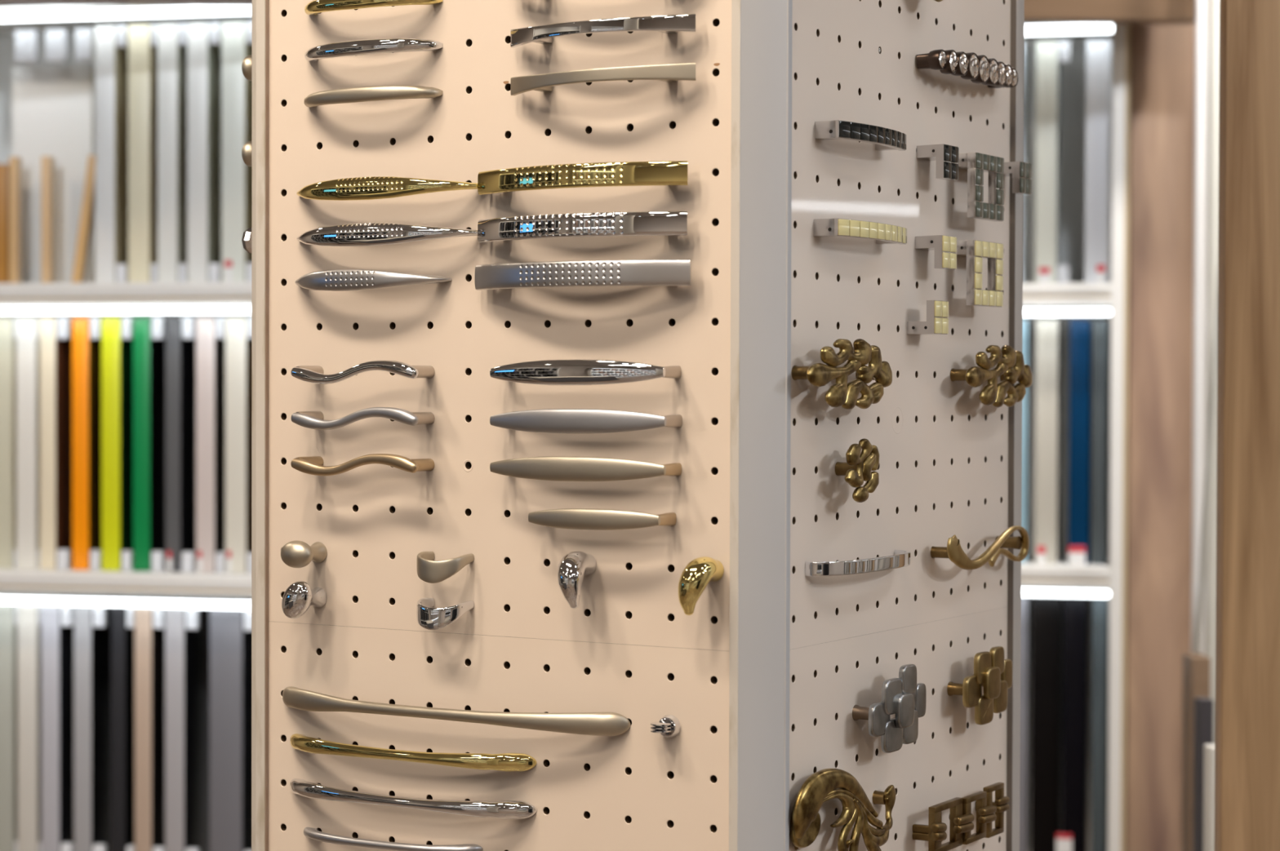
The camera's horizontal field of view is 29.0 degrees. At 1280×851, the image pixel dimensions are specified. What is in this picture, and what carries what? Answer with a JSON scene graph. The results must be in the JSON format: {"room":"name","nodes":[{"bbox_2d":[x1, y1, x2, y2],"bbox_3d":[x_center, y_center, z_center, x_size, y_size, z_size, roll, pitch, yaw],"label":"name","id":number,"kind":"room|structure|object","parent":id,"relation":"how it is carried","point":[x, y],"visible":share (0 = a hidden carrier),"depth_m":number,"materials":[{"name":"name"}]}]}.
{"room":"hardware store","nodes":[
{"label":"hardware store","id":0,"kind":"room"},
{"bbox_3d":[0.004,-1.547,-0.174,8.400,0.100,8.900,0,1,0],"label":"ceiling","id":1,"kind":"structure","parent":0,"visible":0},
{"bbox_2d":[0,0,252,6],"bbox_3d":[-0.696,-1.057,3.276,0.624,0.994,0.045,0,1,0],"label":"light strip","id":2,"kind":"structure","parent":1,"relation":"attached to","point":[2,2],"depth_m":3.28,"materials":[{"name":"white plastic"}]},
{"bbox_2d":[1024,0,1195,24],"bbox_3d":[0.591,-1.061,3.476,0.383,0.985,0.045,0,1,0],"label":"soffit","id":3,"kind":"structure","parent":1,"relation":"attached to","point":[1036,11],"depth_m":3.46,"materials":[{"name":"brown wood"}]},
{"bbox_3d":[-0.005,1.552,-0.125,8.400,0.100,8.900,0,1,0],"label":"floor","id":4,"kind":"structure","parent":0,"visible":0},
{"bbox_2d":[0,5,252,609],"bbox_3d":[-0.718,0.412,3.575,0.740,2.058,0.252,0,1,12],"label":"shelf unit","id":5,"kind":"object","parent":4,"relation":"on","point":[47,52],"visible":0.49,"depth_m":3.53,"materials":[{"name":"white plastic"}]},
{"bbox_2d":[0,164,9,283],"bbox_3d":[-0.920,-0.287,3.532,0.045,0.172,0.016,0,1,12],"label":"sample","id":6,"kind":"object","parent":5,"relation":"on","point":[4,168],"visible":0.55,"depth_m":3.52,"materials":[{"name":"brown wood"}]},
{"bbox_2d":[0,604,17,850],"bbox_3d":[-0.894,0.437,3.586,0.034,0.368,0.110,0,1,12],"label":"board","id":7,"kind":"object","parent":5,"relation":"in","point":[8,612],"visible":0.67,"depth_m":3.53,"materials":[{"name":"grey"}]},
{"bbox_2d":[0,317,18,568],"bbox_3d":[-0.894,0.024,3.579,0.032,0.358,0.110,0,1,12],"label":"board","id":8,"kind":"object","parent":5,"relation":"on","point":[7,326],"visible":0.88,"depth_m":3.53,"materials":[{"name":"beige"}]},
{"bbox_2d":[8,156,22,283],"bbox_3d":[-0.890,-0.291,3.526,0.012,0.181,0.016,0,1,12],"label":"sample","id":9,"kind":"object","parent":5,"relation":"on","point":[15,162],"visible":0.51,"depth_m":3.52,"materials":[{"name":"brown"}]},
{"bbox_2d":[16,317,41,568],"bbox_3d":[-0.860,0.024,3.572,0.035,0.358,0.110,0,1,12],"label":"board","id":10,"kind":"object","parent":5,"relation":"on","point":[28,330],"visible":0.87,"depth_m":3.52,"materials":[{"name":"beige"}]},
{"bbox_2d":[17,604,41,850],"bbox_3d":[-0.859,0.437,3.579,0.035,0.368,0.110,0,1,12],"label":"board","id":11,"kind":"object","parent":5,"relation":"in","point":[28,616],"visible":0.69,"depth_m":3.52,"materials":[{"name":"beige"}]},
{"bbox_2d":[41,155,54,283],"bbox_3d":[-0.841,-0.291,3.515,0.014,0.181,0.016,0,1,12],"label":"sample","id":12,"kind":"object","parent":5,"relation":"on","point":[47,162],"visible":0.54,"depth_m":3.51,"materials":[{"name":"beige wood"}]},
{"bbox_2d":[40,317,72,569],"bbox_3d":[-0.821,0.025,3.564,0.042,0.358,0.110,0,1,12],"label":"board","id":13,"kind":"object","parent":5,"relation":"on","point":[55,334],"visible":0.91,"depth_m":3.51,"materials":[{"name":"brown"}]},
{"bbox_2d":[41,604,74,850],"bbox_3d":[-0.819,0.438,3.570,0.045,0.368,0.110,0,1,12],"label":"board","id":14,"kind":"object","parent":5,"relation":"in","point":[57,620],"visible":0.7,"depth_m":3.52,"materials":[{"name":"grey"}]},
{"bbox_2d":[71,155,96,283],"bbox_3d":[-0.784,-0.291,3.503,0.040,0.181,0.016,0,1,12],"label":"sample","id":15,"kind":"object","parent":5,"relation":"on","point":[85,228],"visible":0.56,"depth_m":3.50,"materials":[{"name":"brown wood"}]},
{"bbox_2d":[71,317,102,570],"bbox_3d":[-0.773,0.025,3.554,0.040,0.358,0.110,0,1,12],"label":"board","id":16,"kind":"object","parent":5,"relation":"on","point":[86,332],"visible":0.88,"depth_m":3.50,"materials":[{"name":"orange"}]},
{"bbox_2d":[73,605,111,850],"bbox_3d":[-0.770,0.438,3.559,0.044,0.368,0.110,0,1,12],"label":"board","id":17,"kind":"object","parent":5,"relation":"in","point":[91,624],"visible":0.77,"depth_m":3.51,"materials":[{"name":"black"}]},
{"bbox_2d":[94,25,128,283],"bbox_3d":[-0.735,-0.383,3.540,0.046,0.364,0.110,0,1,12],"label":"board","id":18,"kind":"object","parent":5,"relation":"on","point":[111,42],"visible":0.59,"depth_m":3.49,"materials":[{"name":"beige"}]},
{"bbox_2d":[101,317,133,570],"bbox_3d":[-0.728,0.025,3.544,0.043,0.358,0.110,0,1,12],"label":"board","id":19,"kind":"object","parent":5,"relation":"on","point":[117,334],"visible":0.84,"depth_m":3.49,"materials":[{"name":"yellow"}]},
{"bbox_2d":[111,606,135,850],"bbox_3d":[-0.721,0.438,3.549,0.032,0.368,0.110,0,1,12],"label":"board","id":20,"kind":"object","parent":5,"relation":"in","point":[122,618],"visible":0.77,"depth_m":3.50,"materials":[{"name":"black"}]},
{"bbox_2d":[128,23,157,282],"bbox_3d":[-0.688,-0.383,3.530,0.042,0.364,0.110,0,1,12],"label":"board","id":21,"kind":"object","parent":5,"relation":"on","point":[142,38],"visible":0.65,"depth_m":3.48,"materials":[{"name":"beige"}]},
{"bbox_2d":[133,317,165,571],"bbox_3d":[-0.682,0.025,3.534,0.043,0.358,0.110,0,1,12],"label":"board","id":22,"kind":"object","parent":5,"relation":"on","point":[148,334],"visible":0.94,"depth_m":3.48,"materials":[{"name":"green"}]},
{"bbox_2d":[134,607,165,850],"bbox_3d":[-0.681,0.438,3.541,0.042,0.368,0.110,0,1,12],"label":"board","id":23,"kind":"object","parent":5,"relation":"in","point":[149,622],"visible":0.75,"depth_m":3.49,"materials":[{"name":"beige"}]},
{"bbox_2d":[157,22,187,282],"bbox_3d":[-0.645,-0.382,3.521,0.042,0.364,0.110,0,1,12],"label":"board","id":24,"kind":"object","parent":5,"relation":"on","point":[172,38],"visible":0.61,"depth_m":3.47,"materials":[{"name":"beige"}]},
{"bbox_2d":[165,316,195,572],"bbox_3d":[-0.636,0.026,3.524,0.040,0.358,0.111,0,1,12],"label":"board","id":25,"kind":"object","parent":5,"relation":"on","point":[180,332],"visible":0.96,"depth_m":3.48,"materials":[{"name":"black plastic"}]},
{"bbox_2d":[164,607,209,850],"bbox_3d":[-0.634,0.439,3.531,0.046,0.368,0.110,0,1,12],"label":"board","id":26,"kind":"object","parent":5,"relation":"in","point":[187,630],"visible":0.77,"depth_m":3.48,"materials":[{"name":"black"}]},
{"bbox_2d":[187,22,221,282],"bbox_3d":[-0.599,-0.382,3.511,0.047,0.364,0.110,0,1,12],"label":"board","id":27,"kind":"object","parent":5,"relation":"on","point":[204,39],"visible":0.57,"depth_m":3.46,"materials":[{"name":"grey"}]},
{"bbox_2d":[195,316,225,573],"bbox_3d":[-0.591,0.026,3.515,0.040,0.358,0.111,0,1,12],"label":"board","id":28,"kind":"object","parent":5,"relation":"on","point":[210,331],"visible":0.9,"depth_m":3.46,"materials":[{"name":"grey"}]},
{"bbox_2d":[209,608,251,850],"bbox_3d":[-0.559,0.439,3.515,0.066,0.368,0.110,0,1,12],"label":"board","id":29,"kind":"object","parent":5,"relation":"in","point":[230,629],"visible":0.56,"depth_m":3.46,"materials":[{"name":"grey"}]},
{"bbox_2d":[221,21,252,282],"bbox_3d":[-0.548,-0.382,3.499,0.050,0.364,0.111,0,1,12],"label":"board","id":30,"kind":"object","parent":5,"relation":"on","point":[236,37],"visible":0.58,"depth_m":3.45,"materials":[{"name":"beige"}]},
{"bbox_2d":[225,316,251,573],"bbox_3d":[-0.545,0.026,3.505,0.047,0.358,0.111,0,1,12],"label":"board","id":31,"kind":"object","parent":5,"relation":"on","point":[237,330],"visible":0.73,"depth_m":3.45,"materials":[{"name":"white"}]},
{"bbox_2d":[251,0,1024,850],"bbox_3d":[0.007,0.178,1.859,0.425,2.586,0.424,1,1,31],"label":"display stand","id":32,"kind":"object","parent":4,"relation":"on","point":[765,678],"depth_m":1.69,"materials":[{"name":"metal"}]},
{"bbox_2d":[241,141,251,166],"bbox_3d":[-0.278,-0.200,1.814,0.027,0.019,0.019,1,1,30],"label":"handle","id":33,"kind":"object","parent":32,"relation":"attached to","point":[246,148],"visible":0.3,"depth_m":1.81,"materials":[{"name":"silver metal"}]},
{"bbox_2d":[241,55,251,80],"bbox_3d":[-0.278,-0.262,1.813,0.027,0.019,0.019,1,1,30],"label":"handle","id":34,"kind":"object","parent":32,"relation":"attached to","point":[246,63],"visible":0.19,"depth_m":1.81,"materials":[{"name":"beige metal"}]},
{"bbox_2d":[241,227,251,253],"bbox_3d":[-0.278,-0.136,1.814,0.027,0.019,0.019,1,1,30],"label":"handle","id":35,"kind":"object","parent":32,"relation":"attached to","point":[246,237],"visible":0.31,"depth_m":1.81,"materials":[{"name":"silver metal"}]},
{"bbox_2d":[280,540,327,568],"bbox_3d":[-0.236,0.090,1.742,0.026,0.019,0.033,1,1,31],"label":"handle","id":36,"kind":"object","parent":32,"relation":"attached to","point":[295,554],"visible":1,"depth_m":1.73,"materials":[{"name":"beige metal"}]},
{"bbox_2d":[281,581,327,619],"bbox_3d":[-0.236,0.122,1.742,0.024,0.027,0.033,1,1,31],"label":"handle","id":37,"kind":"object","parent":32,"relation":"attached to","point":[298,597],"visible":1,"depth_m":1.73,"materials":[{"name":"silver metal"}]},
{"bbox_2d":[290,453,434,475],"bbox_3d":[-0.192,0.027,1.717,0.108,0.016,0.029,1,1,31],"label":"handle","id":38,"kind":"object","parent":32,"relation":"attached to","point":[312,465],"visible":1,"depth_m":1.70,"materials":[{"name":"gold metal"}]},
{"bbox_2d":[290,407,435,430],"bbox_3d":[-0.192,-0.005,1.717,0.108,0.016,0.029,1,1,31],"label":"handle","id":39,"kind":"object","parent":32,"relation":"attached to","point":[308,420],"visible":1,"depth_m":1.70,"materials":[{"name":"grey metal"}]},
{"bbox_2d":[290,360,435,384],"bbox_3d":[-0.192,-0.037,1.716,0.108,0.016,0.029,1,1,31],"label":"handle","id":40,"kind":"object","parent":32,"relation":"attached to","point":[309,374],"visible":1,"depth_m":1.70,"materials":[{"name":"silver metal"}]},
{"bbox_2d":[303,85,442,107],"bbox_3d":[-0.192,-0.228,1.716,0.116,0.011,0.025,1,1,31],"label":"handle","id":41,"kind":"object","parent":32,"relation":"attached to","point":[363,94],"visible":1,"depth_m":1.70,"materials":[{"name":"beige metal"}]},
{"bbox_2d":[304,38,442,61],"bbox_3d":[-0.191,-0.261,1.715,0.116,0.011,0.025,1,1,30],"label":"handle","id":42,"kind":"object","parent":32,"relation":"attached to","point":[368,46],"visible":1,"depth_m":1.70,"materials":[{"name":"silver metal"}]},
{"bbox_2d":[304,0,442,15],"bbox_3d":[-0.191,-0.293,1.715,0.116,0.011,0.025,1,1,31],"label":"handle","id":43,"kind":"object","parent":32,"relation":"attached to","point":[313,7],"visible":1,"depth_m":1.71,"materials":[{"name":"gold metal"}]},
{"bbox_2d":[295,269,452,291],"bbox_3d":[-0.192,-0.101,1.718,0.133,0.015,0.025,1,1,31],"label":"handle","id":44,"kind":"object","parent":32,"relation":"attached to","point":[337,280],"visible":1,"depth_m":1.70,"materials":[{"name":"grey metal"}]},
{"bbox_2d":[296,222,477,246],"bbox_3d":[-0.178,-0.132,1.709,0.164,0.016,0.025,1,1,30],"label":"handle","id":45,"kind":"object","parent":32,"relation":"attached to","point":[368,234],"visible":1,"depth_m":1.70,"materials":[{"name":"silver metal"}]},
{"bbox_2d":[296,177,477,200],"bbox_3d":[-0.178,-0.163,1.709,0.164,0.016,0.025,1,1,31],"label":"handle","id":46,"kind":"object","parent":32,"relation":"attached to","point":[359,188],"visible":0.96,"depth_m":1.70,"materials":[{"name":"yellow metal"}]},
{"bbox_2d":[303,826,483,850],"bbox_3d":[-0.179,0.289,1.716,0.152,0.008,0.024,1,1,31],"label":"handle","id":47,"kind":"object","parent":32,"relation":"attached to","point":[313,833],"visible":1,"depth_m":1.70,"materials":[{"name":"grey metal"}]},
{"bbox_2d":[289,778,536,819],"bbox_3d":[-0.166,0.258,1.707,0.209,0.012,0.025,1,1,31],"label":"handle","id":48,"kind":"object","parent":32,"relation":"attached to","point":[507,810],"visible":1,"depth_m":1.68,"materials":[{"name":"silver metal"}]},
{"bbox_2d":[289,733,536,772],"bbox_3d":[-0.166,0.226,1.707,0.209,0.012,0.025,1,1,31],"label":"handle","id":49,"kind":"object","parent":32,"relation":"attached to","point":[508,762],"visible":1,"depth_m":1.68,"materials":[{"name":"gold metal"}]},
{"bbox_2d":[416,598,474,631],"bbox_3d":[-0.136,0.129,1.688,0.039,0.020,0.025,1,1,31],"label":"drawer handle","id":50,"kind":"object","parent":32,"relation":"attached to","point":[428,618],"visible":1,"depth_m":1.68,"materials":[{"name":"silver metal"}]},
{"bbox_2d":[416,551,474,583],"bbox_3d":[-0.136,0.097,1.688,0.039,0.020,0.025,1,1,31],"label":"drawer handle","id":51,"kind":"object","parent":32,"relation":"attached to","point":[429,571],"visible":1,"depth_m":1.68,"materials":[{"name":"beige metal"}]},
{"bbox_2d":[282,686,630,736],"bbox_3d":[-0.138,0.195,1.688,0.289,0.016,0.027,1,1,31],"label":"handle","id":52,"kind":"object","parent":32,"relation":"attached to","point":[598,724],"visible":1,"depth_m":1.66,"materials":[{"name":"beige metal"}]},
{"bbox_2d":[462,459,473,471],"bbox_3d":[-0.118,0.027,1.690,0.009,0.009,0.001,1,1,31],"label":"hole","id":53,"kind":"object","parent":32,"relation":"attached to","point":[464,461],"visible":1,"depth_m":1.69,"materials":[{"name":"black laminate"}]},
{"bbox_2d":[557,551,596,608],"bbox_3d":[-0.042,0.101,1.628,0.019,0.037,0.033,1,1,31],"label":"handle","id":54,"kind":"object","parent":32,"relation":"attached to","point":[572,568],"visible":1,"depth_m":1.62,"materials":[{"name":"silver metal"}]},
{"bbox_2d":[477,211,687,243],"bbox_3d":[-0.042,-0.131,1.625,0.162,0.016,0.032,1,1,31],"label":"handle","id":55,"kind":"object","parent":32,"relation":"attached to","point":[638,223],"visible":1,"depth_m":1.60,"materials":[{"name":"silver metal"}]},
{"bbox_2d":[475,259,690,290],"bbox_3d":[-0.041,-0.099,1.626,0.167,0.017,0.030,1,1,31],"label":"handle","id":56,"kind":"object","parent":32,"relation":"attached to","point":[624,273],"visible":1,"depth_m":1.61,"materials":[{"name":"grey metal"}]},
{"bbox_2d":[477,160,688,195],"bbox_3d":[-0.042,-0.163,1.625,0.163,0.016,0.032,1,1,31],"label":"handle","id":57,"kind":"object","parent":32,"relation":"attached to","point":[673,172],"visible":1,"depth_m":1.60,"materials":[{"name":"gold metal"}]},
{"bbox_2d":[489,360,681,385],"bbox_3d":[-0.039,-0.035,1.626,0.136,0.017,0.029,1,1,31],"label":"handle","id":58,"kind":"object","parent":32,"relation":"attached to","point":[547,372],"visible":1,"depth_m":1.61,"materials":[{"name":"silver metal"}]},
{"bbox_2d":[489,456,681,481],"bbox_3d":[-0.039,0.028,1.627,0.136,0.016,0.029,1,1,31],"label":"handle","id":59,"kind":"object","parent":32,"relation":"attached to","point":[560,468],"visible":1,"depth_m":1.61,"materials":[{"name":"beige metal"}]},
{"bbox_2d":[489,408,682,433],"bbox_3d":[-0.039,-0.003,1.626,0.136,0.016,0.029,1,1,31],"label":"handle","id":60,"kind":"object","parent":32,"relation":"attached to","point":[545,420],"visible":1,"depth_m":1.61,"materials":[{"name":"grey metal"}]},
{"bbox_2d":[528,508,676,530],"bbox_3d":[-0.027,0.061,1.620,0.102,0.014,0.029,1,1,31],"label":"handle","id":61,"kind":"object","parent":32,"relation":"attached to","point":[566,518],"visible":1,"depth_m":1.60,"materials":[{"name":"beige metal"}]},
{"bbox_2d":[510,62,695,95],"bbox_3d":[-0.028,-0.227,1.616,0.142,0.013,0.031,1,1,31],"label":"handle","id":62,"kind":"object","parent":32,"relation":"attached to","point":[669,73],"visible":1,"depth_m":1.60,"materials":[{"name":"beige metal"}]},
{"bbox_2d":[510,13,695,48],"bbox_3d":[-0.028,-0.258,1.615,0.142,0.012,0.031,1,1,31],"label":"handle","id":63,"kind":"object","parent":32,"relation":"attached to","point":[668,24],"visible":1,"depth_m":1.60,"materials":[{"name":"silver metal"}]},
{"bbox_2d":[650,715,680,738],"bbox_3d":[0.015,0.196,1.604,0.016,0.015,0.018,1,1,30],"label":"handle","id":64,"kind":"object","parent":32,"relation":"attached to","point":[668,726],"visible":1,"depth_m":1.60,"materials":[{"name":"silver metal"}]},
{"bbox_2d":[678,556,724,615],"bbox_3d":[0.038,0.102,1.581,0.020,0.037,0.033,1,1,31],"label":"handle","id":65,"kind":"object","parent":32,"relation":"attached to","point":[699,572],"visible":1,"depth_m":1.57,"materials":[{"name":"gold metal"}]},
{"bbox_2d":[791,338,892,409],"bbox_3d":[0.132,-0.034,1.635,0.024,0.047,0.126,1,1,31],"label":"drawer knob","id":66,"kind":"object","parent":32,"relation":"attached to","point":[844,394],"visible":1,"depth_m":1.62,"materials":[{"name":"gold metal"}]},
{"bbox_2d":[790,768,895,850],"bbox_3d":[0.139,0.261,1.658,0.019,0.072,0.153,1,1,31],"label":"handle","id":67,"kind":"object","parent":32,"relation":"attached to","point":[824,785],"visible":1,"depth_m":1.64,"materials":[{"name":"gold metal"}]},
{"bbox_2d":[835,438,879,502],"bbox_3d":[0.141,0.030,1.652,0.025,0.043,0.050,1,1,30],"label":"drawer pull","id":68,"kind":"object","parent":32,"relation":"attached to","point":[858,467],"visible":1,"depth_m":1.65,"materials":[{"name":"gold metal"}]},
{"bbox_2d":[804,550,911,576],"bbox_3d":[0.154,0.093,1.676,0.024,0.010,0.142,1,1,31],"label":"handle","id":69,"kind":"object","parent":32,"relation":"attached to","point":[900,558],"visible":1,"depth_m":1.64,"materials":[{"name":"silver metal"}]},
{"bbox_2d":[814,120,906,151],"bbox_3d":[0.151,-0.195,1.665,0.026,0.012,0.106,1,1,31],"label":"handle","id":70,"kind":"object","parent":32,"relation":"attached to","point":[884,139],"visible":1,"depth_m":1.64,"materials":[{"name":"silver metal"}]},
{"bbox_2d":[813,218,906,244],"bbox_3d":[0.151,-0.130,1.666,0.025,0.012,0.109,1,1,31],"label":"handle","id":71,"kind":"object","parent":32,"relation":"attached to","point":[883,233],"visible":1,"depth_m":1.64,"materials":[{"name":"silver metal"}]},
{"bbox_2d":[852,664,926,753],"bbox_3d":[0.174,0.194,1.708,0.026,0.058,0.090,1,1,31],"label":"drawer knob","id":72,"kind":"object","parent":32,"relation":"attached to","point":[902,696],"visible":1,"depth_m":1.69,"materials":[{"name":"grey metal"}]},
{"bbox_2d":[906,300,948,334],"bbox_3d":[0.205,-0.077,1.759,0.022,0.024,0.023,1,1,30],"label":"drawer pull","id":73,"kind":"object","parent":32,"relation":"attached to","point":[937,311],"visible":1,"depth_m":1.75,"materials":[{"name":"silver metal"}]},
{"bbox_2d":[915,235,956,270],"bbox_3d":[0.212,-0.124,1.770,0.022,0.023,0.024,1,1,31],"label":"drawer pull","id":74,"kind":"object","parent":32,"relation":"attached to","point":[944,247],"visible":1,"depth_m":1.76,"materials":[{"name":"silver metal"}]},
{"bbox_2d":[916,143,958,181],"bbox_3d":[0.213,-0.188,1.771,0.022,0.024,0.024,1,1,31],"label":"drawer pull","id":75,"kind":"object","parent":32,"relation":"attached to","point":[946,157],"visible":1,"depth_m":1.76,"materials":[{"name":"silver metal"}]},
{"bbox_2d":[912,782,1009,850],"bbox_3d":[0.236,0.289,1.815,0.028,0.038,0.142,1,1,31],"label":"handle","id":76,"kind":"object","parent":32,"relation":"attached to","point":[961,826],"visible":1,"depth_m":1.80,"materials":[{"name":"gold metal"}]},
{"bbox_2d":[916,49,1017,88],"bbox_3d":[0.244,-0.261,1.819,0.028,0.020,0.150,1,1,31],"label":"handle","id":77,"kind":"object","parent":32,"relation":"attached to","point":[990,73],"visible":1,"depth_m":1.79,"materials":[{"name":"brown metal"}]},
{"bbox_2d":[946,646,1012,725],"bbox_3d":[0.255,0.193,1.846,0.026,0.056,0.090,1,1,31],"label":"drawer knob","id":78,"kind":"object","parent":32,"relation":"attached to","point":[992,672],"visible":1,"depth_m":1.83,"materials":[{"name":"gold metal"}]},
{"bbox_2d":[955,240,1003,307],"bbox_3d":[0.248,-0.112,1.831,0.023,0.048,0.053,1,1,31],"label":"handle","id":79,"kind":"object","parent":32,"relation":"attached to","point":[975,251],"visible":0.99,"depth_m":1.81,"materials":[{"name":"silver metal"}]},
{"bbox_2d":[930,525,1029,569],"bbox_3d":[0.254,0.091,1.843,0.025,0.029,0.156,1,1,31],"label":"handle","id":80,"kind":"object","parent":32,"relation":"attached to","point":[953,551],"visible":1,"depth_m":1.83,"materials":[{"name":"gold metal"}]},
{"bbox_2d":[957,151,1004,222],"bbox_3d":[0.249,-0.176,1.831,0.023,0.048,0.052,1,1,31],"label":"handle","id":81,"kind":"object","parent":32,"relation":"attached to","point":[975,164],"visible":0.99,"depth_m":1.81,"materials":[{"name":"silver metal"}]},
{"bbox_2d":[950,345,1032,407],"bbox_3d":[0.262,-0.037,1.855,0.024,0.047,0.126,1,1,30],"label":"drawer knob","id":82,"kind":"object","parent":32,"relation":"attached to","point":[1006,357],"visible":1,"depth_m":1.84,"materials":[{"name":"gold metal"}]},
{"bbox_2d":[1002,161,1031,195],"bbox_3d":[0.285,-0.189,1.893,0.022,0.024,0.022,1,1,31],"label":"drawer pull","id":83,"kind":"object","parent":32,"relation":"attached to","point":[1020,172],"visible":1,"depth_m":1.88,"materials":[{"name":"silver metal"}]},
{"bbox_2d":[1021,24,1130,850],"bbox_3d":[0.575,0.407,3.731,0.313,2.066,0.252,0,1,12],"label":"shelf unit","id":84,"kind":"object","parent":4,"relation":"on","point":[1076,300],"visible":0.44,"depth_m":3.59,"materials":[{"name":"white plastic"}]},
{"bbox_2d":[1019,595,1031,850],"bbox_3d":[0.572,0.448,3.705,0.021,0.392,0.110,0,1,12],"label":"board","id":85,"kind":"object","parent":84,"relation":"in","point":[1026,601],"visible":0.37,"depth_m":3.65,"materials":[{"name":"black"}]},
{"bbox_2d":[1022,42,1028,283],"bbox_3d":[0.567,-0.386,3.694,0.019,0.356,0.110,0,1,12],"label":"board","id":86,"kind":"object","parent":84,"relation":"on","point":[1025,51],"visible":0.2,"depth_m":3.68,"materials":[{"name":"grey"}]},
{"bbox_2d":[1021,320,1031,563],"bbox_3d":[0.572,0.023,3.699,0.019,0.358,0.110,0,1,12],"label":"board","id":87,"kind":"object","parent":84,"relation":"on","point":[1027,325],"visible":0.45,"depth_m":3.65,"materials":[{"name":"grey"}]},
{"bbox_2d":[1035,320,1061,564],"bbox_3d":[0.609,0.023,3.691,0.032,0.358,0.111,0,1,12],"label":"board","id":88,"kind":"object","parent":84,"relation":"on","point":[1048,332],"visible":1,"depth_m":3.64,"materials":[{"name":"beige"}]},
{"bbox_2d":[1031,596,1071,850],"bbox_3d":[0.618,0.449,3.695,0.060,0.392,0.111,0,1,12],"label":"board","id":89,"kind":"object","parent":84,"relation":"in","point":[1047,612],"visible":0.96,"depth_m":3.64,"materials":[{"name":"black"}]},
{"bbox_2d":[1035,40,1070,283],"bbox_3d":[0.616,-0.387,3.683,0.049,0.357,0.111,0,1,12],"label":"board","id":90,"kind":"object","parent":84,"relation":"on","point":[1049,55],"visible":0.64,"depth_m":3.63,"materials":[{"name":"white"}]},
{"bbox_2d":[1062,596,1088,850],"bbox_3d":[0.649,0.449,3.689,0.033,0.392,0.110,0,1,12],"label":"board","id":91,"kind":"object","parent":84,"relation":"in","point":[1076,610],"visible":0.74,"depth_m":3.63,"materials":[{"name":"black"}]},
{"bbox_2d":[1068,320,1091,564],"bbox_3d":[0.655,0.024,3.681,0.029,0.358,0.111,0,1,12],"label":"board","id":92,"kind":"object","parent":84,"relation":"on","point":[1080,361],"visible":1,"depth_m":3.63,"materials":[{"name":"blue"}]},
{"bbox_2d":[1084,40,1112,283],"bbox_3d":[0.681,-0.386,3.669,0.036,0.356,0.111,0,1,12],"label":"board","id":93,"kind":"object","parent":84,"relation":"on","point":[1099,73],"visible":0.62,"depth_m":3.62,"materials":[{"name":"grey"}]},
{"bbox_2d":[1091,596,1109,850],"bbox_3d":[0.686,0.449,3.681,0.022,0.392,0.110,0,1,12],"label":"board","id":94,"kind":"object","parent":84,"relation":"in","point":[1100,644],"visible":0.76,"depth_m":3.63,"materials":[{"name":"grey"}]},
{"bbox_2d":[1091,320,1109,564],"bbox_3d":[0.684,0.024,3.675,0.022,0.358,0.110,0,1,12],"label":"board","id":95,"kind":"object","parent":84,"relation":"on","point":[1100,353],"visible":1,"depth_m":3.62,"materials":[{"name":"grey"}]},
{"bbox_2d":[1103,22,1195,850],"bbox_3d":[0.765,-0.057,3.769,0.098,3.000,0.300,0,1,0],"label":"wooden panel","id":96,"kind":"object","parent":4,"relation":"on","point":[1162,60],"depth_m":3.62,"materials":[{"name":"brown wood"}]},
{"bbox_2d":[1181,653,1210,850],"bbox_3d":[0.719,0.875,3.214,0.024,1.154,0.060,0,1,0],"label":"board","id":97,"kind":"object","parent":4,"relation":"on","point":[1196,668],"visible":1,"depth_m":3.19,"materials":[{"name":"brown wood"}]},
{"bbox_2d":[1193,282,1217,653],"bbox_3d":[0.742,-0.011,3.208,0.041,0.614,0.015,0,1,0],"label":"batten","id":98,"kind":"object","parent":97,"relation":"on","point":[1214,372],"visible":0.56,"depth_m":3.20,"materials":[{"name":"grey"}]},
{"bbox_2d":[1191,0,1208,655],"bbox_3d":[0.773,0.298,3.415,0.022,2.300,0.020,0,1,0],"label":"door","id":99,"kind":"structure","parent":4,"relation":"on","point":[1202,6],"depth_m":3.40,"materials":[{"name":"white"}]},
{"bbox_2d":[1192,697,1213,850],"bbox_3d":[0.675,0.891,2.979,0.018,1.127,0.030,0,1,0],"label":"board","id":100,"kind":"object","parent":4,"relation":"on","point":[1203,707],"visible":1,"depth_m":2.96,"materials":[{"name":"grey"}]},
{"bbox_2d":[1203,744,1214,850],"bbox_3d":[0.642,0.908,2.780,0.018,1.099,0.030,0,1,0],"label":"post","id":101,"kind":"object","parent":4,"relation":"on","point":[1209,749],"visible":0.51,"depth_m":2.76,"materials":[{"name":"white"}]},
{"bbox_2d":[1204,0,1219,744],"bbox_3d":[0.771,0.300,3.315,0.025,2.300,0.020,0,1,0],"label":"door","id":102,"kind":"structure","parent":4,"relation":"on","point":[1214,5],"depth_m":3.30,"materials":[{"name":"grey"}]},
{"bbox_2d":[1214,0,1279,850],"bbox_3d":[0.509,0.294,2.037,0.066,2.350,0.025,0,1,0],"label":"board","id":103,"kind":"object","parent":4,"relation":"on","point":[1247,731],"visible":1,"depth_m":2.02,"materials":[{"name":"laminate"}]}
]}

